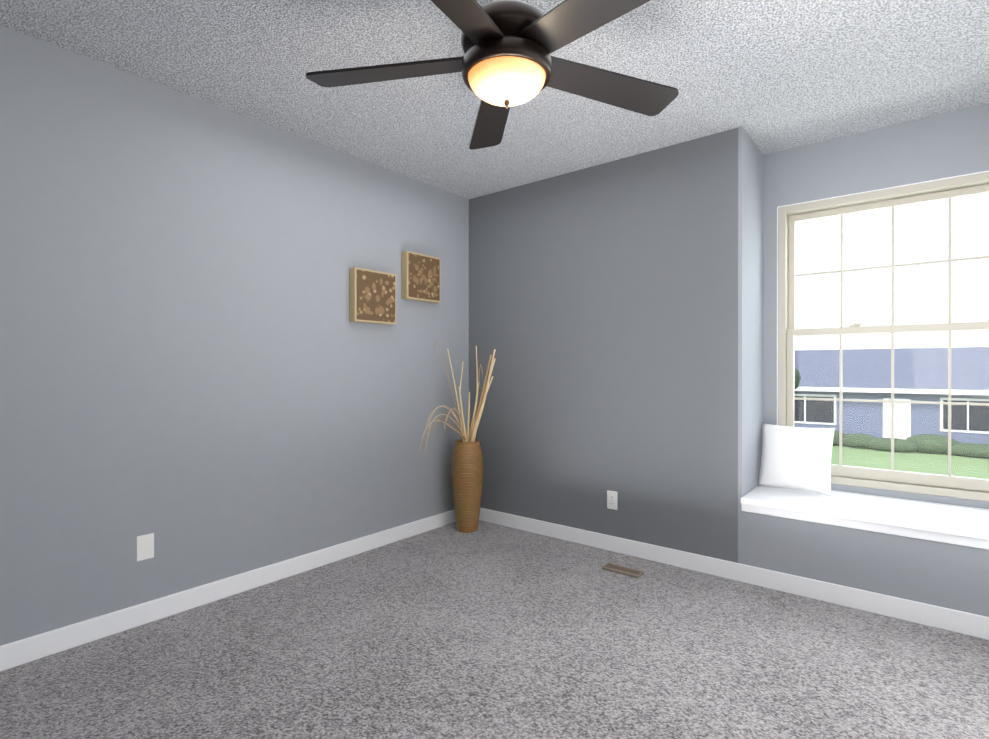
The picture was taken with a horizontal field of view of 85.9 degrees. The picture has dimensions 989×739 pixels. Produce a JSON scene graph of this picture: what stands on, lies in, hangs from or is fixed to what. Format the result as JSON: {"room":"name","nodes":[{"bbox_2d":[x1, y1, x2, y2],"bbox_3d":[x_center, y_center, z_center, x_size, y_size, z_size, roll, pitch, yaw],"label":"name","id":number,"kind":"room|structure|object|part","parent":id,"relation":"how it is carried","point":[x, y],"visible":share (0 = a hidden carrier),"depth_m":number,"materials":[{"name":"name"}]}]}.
{"room":"empty bedroom","nodes":[
{"label":"empty bedroom","id":0,"kind":"room"},
{"bbox_2d":[0,25,468,645],"bbox_3d":[-1.238,-0.083,2.908,0.150,2.440,4.410,0,0,39],"label":"wall","id":1,"kind":"structure","parent":0,"point":[204,379],"depth_m":2.53,"materials":[{"name":"paint"}]},
{"bbox_2d":[137,533,153,560],"bbox_3d":[-1.569,0.797,2.387,0.010,0.114,0.070,0,0,39],"label":"electrical outlet","id":2,"kind":"object","parent":1,"relation":"attached to","point":[145,546],"visible":1,"depth_m":2.38,"materials":[{"name":"white plastic"}]},
{"bbox_2d":[0,510,455,671],"bbox_3d":[-1.333,1.090,2.663,0.014,0.095,3.606,0,0,39],"label":"baseboard","id":3,"kind":"structure","parent":1,"relation":"attached to","point":[29,649],"depth_m":2.52,"materials":[{"name":"white wood"}]},
{"bbox_2d":[350,267,395,324],"bbox_3d":[-0.756,-0.454,3.335,0.063,0.325,0.325,0,0,39],"label":"picture","id":4,"kind":"object","parent":1,"relation":"attached to","point":[372,296],"visible":1,"depth_m":3.29,"materials":[{"name":"beige"}]},
{"bbox_2d":[402,251,439,302],"bbox_3d":[-0.499,-0.630,3.653,0.063,0.315,0.315,0,0,39],"label":"picture","id":5,"kind":"object","parent":1,"relation":"attached to","point":[420,277],"visible":1,"depth_m":3.60,"materials":[{"name":"beige"}]},
{"bbox_2d":[0,520,988,738],"bbox_3d":[0.229,1.189,1.728,3.920,0.100,4.410,0,0,39],"label":"floor","id":6,"kind":"structure","parent":0,"point":[486,630],"depth_m":2.06,"materials":[{"name":"carpet"}]},
{"bbox_2d":[419,341,495,532],"bbox_3d":[-0.259,0.468,3.554,0.387,1.336,0.638,0,0,39],"label":"vase","id":7,"kind":"object","parent":6,"relation":"on","point":[467,468],"visible":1,"depth_m":3.68,"materials":[{"name":"brown wicker"}]},
{"bbox_2d":[602,563,643,577],"bbox_3d":[0.721,1.129,2.986,0.220,0.016,0.080,0,0,39],"label":"air vent register","id":8,"kind":"object","parent":6,"relation":"on","point":[627,571],"visible":1,"depth_m":2.98,"materials":[{"name":"brown metal"}]},
{"bbox_2d":[0,0,988,198],"bbox_3d":[0.229,-1.351,1.723,3.920,0.100,4.410,0,0,39],"label":"ceiling","id":9,"kind":"structure","parent":0,"point":[770,76],"depth_m":2.29,"materials":[{"name":"white paint"}]},
{"bbox_2d":[306,0,678,149],"bbox_3d":[0.048,-1.075,1.693,1.313,0.453,1.320,0,0,39],"label":"fan","id":10,"kind":"object","parent":9,"relation":"hanging from","point":[505,62],"visible":1,"depth_m":1.67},
{"bbox_3d":[-0.339,-1.009,1.797,0.580,0.042,0.385,0,0,39],"label":"blade","id":11,"kind":"part","parent":10,"relation":"part of","materials":[{"name":"black wood"}]},
{"bbox_3d":[-0.140,-1.008,1.387,0.226,0.042,0.608,0,0,39],"label":"blade","id":12,"kind":"part","parent":10,"relation":"part of","materials":[{"name":"black wood"}]},
{"bbox_3d":[-0.009,-1.009,2.110,0.508,0.042,0.497,0,0,39],"label":"blade","id":13,"kind":"part","parent":10,"relation":"part of","materials":[{"name":"black wood"}]},
{"bbox_3d":[0.040,-1.081,1.728,0.304,0.140,0.304,0,0,39],"label":"motor","id":14,"kind":"part","parent":10,"relation":"part of","materials":[{"name":"brown metal"}]},
{"bbox_3d":[0.040,-0.916,1.728,0.254,0.078,0.254,0,0,39],"label":"lamp shade","id":15,"kind":"part","parent":10,"relation":"part of","materials":[{"name":"white glass"}]},
{"bbox_3d":[0.299,-1.008,1.443,0.608,0.042,0.207,0,0,39],"label":"blade","id":16,"kind":"part","parent":10,"relation":"part of","materials":[{"name":"black wood"}]},
{"bbox_3d":[0.390,-1.009,1.890,0.368,0.042,0.586,0,0,39],"label":"blade","id":17,"kind":"part","parent":10,"relation":"part of","materials":[{"name":"black wood"}]},
{"bbox_2d":[469,128,737,562],"bbox_3d":[0.758,-0.085,3.720,1.940,2.440,0.640,0,0,39],"label":"wall","id":18,"kind":"structure","parent":0,"point":[603,310],"depth_m":3.30,"materials":[{"name":"paint"}]},
{"bbox_2d":[607,490,616,509],"bbox_3d":[0.736,0.817,3.322,0.070,0.114,0.010,0,0,39],"label":"electrical outlet","id":19,"kind":"object","parent":18,"relation":"attached to","point":[611,499],"visible":1,"depth_m":3.32,"materials":[{"name":"white plastic"}]},
{"bbox_2d":[479,507,988,639],"bbox_3d":[1.207,1.089,2.940,3.620,0.095,0.014,0,0,39],"label":"baseboard","id":20,"kind":"structure","parent":18,"relation":"attached to","point":[962,622],"depth_m":2.75,"materials":[{"name":"white wood"}]},
{"bbox_2d":[763,152,777,424],"bbox_3d":[1.714,-0.295,3.264,0.080,2.017,0.150,0,0,39],"label":"wall","id":21,"kind":"structure","parent":0,"point":[770,295],"depth_m":3.21,"materials":[{"name":"paint"}]},
{"bbox_2d":[738,127,763,563],"bbox_3d":[1.521,-0.084,3.105,0.020,2.440,0.640,0,0,39],"label":"wall","id":22,"kind":"structure","parent":21,"relation":"attached to","point":[750,265],"depth_m":2.97,"materials":[{"name":"paint"}]},
{"bbox_2d":[742,511,988,616],"bbox_3d":[2.121,0.926,2.623,1.520,0.423,0.640,0,0,39],"label":"wall","id":23,"kind":"structure","parent":0,"point":[949,576],"depth_m":2.49,"materials":[{"name":"paint"}]},
{"bbox_2d":[741,504,988,549],"bbox_3d":[1.915,0.736,2.368,1.520,0.043,0.014,0,0,39],"label":"apron","id":24,"kind":"object","parent":23,"relation":"attached to","point":[936,537],"visible":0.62,"depth_m":2.48,"materials":[{"name":"white wood"}]},
{"bbox_2d":[741,486,988,540],"bbox_3d":[2.063,0.698,2.551,1.520,0.032,0.525,0,0,39],"label":"window seat","id":25,"kind":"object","parent":23,"relation":"on","point":[961,521],"depth_m":2.59,"materials":[{"name":"white"}]},
{"bbox_2d":[758,423,834,495],"bbox_3d":[1.698,0.500,3.002,0.370,0.370,0.116,0,-14,43],"label":"pillow","id":26,"kind":"object","parent":25,"relation":"on","point":[796,458],"visible":1,"depth_m":2.95,"materials":[{"name":"white fabric"}]},
{"bbox_2d":[778,103,988,205],"bbox_3d":[2.263,-1.136,2.820,1.330,0.335,0.150,0,0,39],"label":"wall","id":27,"kind":"structure","parent":0,"point":[948,144],"depth_m":2.85,"materials":[{"name":"paint"}]},
{"bbox_2d":[777,170,988,501],"bbox_3d":[2.244,-0.161,2.799,1.342,1.627,0.108,0,0,39],"label":"window","id":28,"kind":"structure","parent":27,"relation":"in","point":[784,212],"depth_m":2.89,"materials":[{"name":"beige plastic"}]},
{"bbox_3d":[2.236,0.183,2.789,1.244,0.842,0.036,0,0,39],"label":"window sash","id":29,"kind":"part","parent":28,"relation":"part of","materials":[{"name":"clear glass"}]},
{"bbox_3d":[2.261,-0.562,2.819,1.244,0.727,0.034,0,0,39],"label":"window sash","id":30,"kind":"part","parent":28,"relation":"part of","materials":[{"name":"clear glass"}]},
{"bbox_2d":[849,319,988,326],"bbox_3d":[2.237,-0.248,2.787,0.632,0.020,0.028,0,0,39],"label":"lock","id":31,"kind":"object","parent":28,"relation":"attached to","point":[856,324],"visible":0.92,"depth_m":2.95,"materials":[{"name":"beige plastic"}]},
{"bbox_2d":[831,484,988,508],"bbox_3d":[2.263,0.680,2.823,1.330,0.067,0.150,0,0,39],"label":"wall","id":32,"kind":"structure","parent":0,"point":[923,497],"depth_m":2.78,"materials":[{"name":"paint"}]},
{"label":"outside","id":33,"kind":"structure","parent":0,"visible":0},
{"bbox_2d":[831,445,988,478],"bbox_3d":[32.297,3.594,36.424,130.000,0.200,88.860,0,0,39],"label":"lawn","id":34,"kind":"structure","parent":33,"point":[938,468],"depth_m":20.13,"materials":[{"name":"green plant"}]},
{"bbox_2d":[794,367,800,389],"bbox_3d":[10.656,1.296,20.762,2.233,4.467,2.031,0,0,39],"label":"tree","id":35,"kind":"object","parent":34,"relation":"on","point":[797,378],"depth_m":20.03,"materials":[{"name":"green plant"}]},
{"bbox_2d":[794,347,988,458],"bbox_3d":[20.899,1.282,26.539,23.657,4.739,11.552,0,0,39],"label":"house","id":36,"kind":"structure","parent":34,"relation":"on","point":[859,422],"depth_m":24.31,"materials":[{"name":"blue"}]}
]}

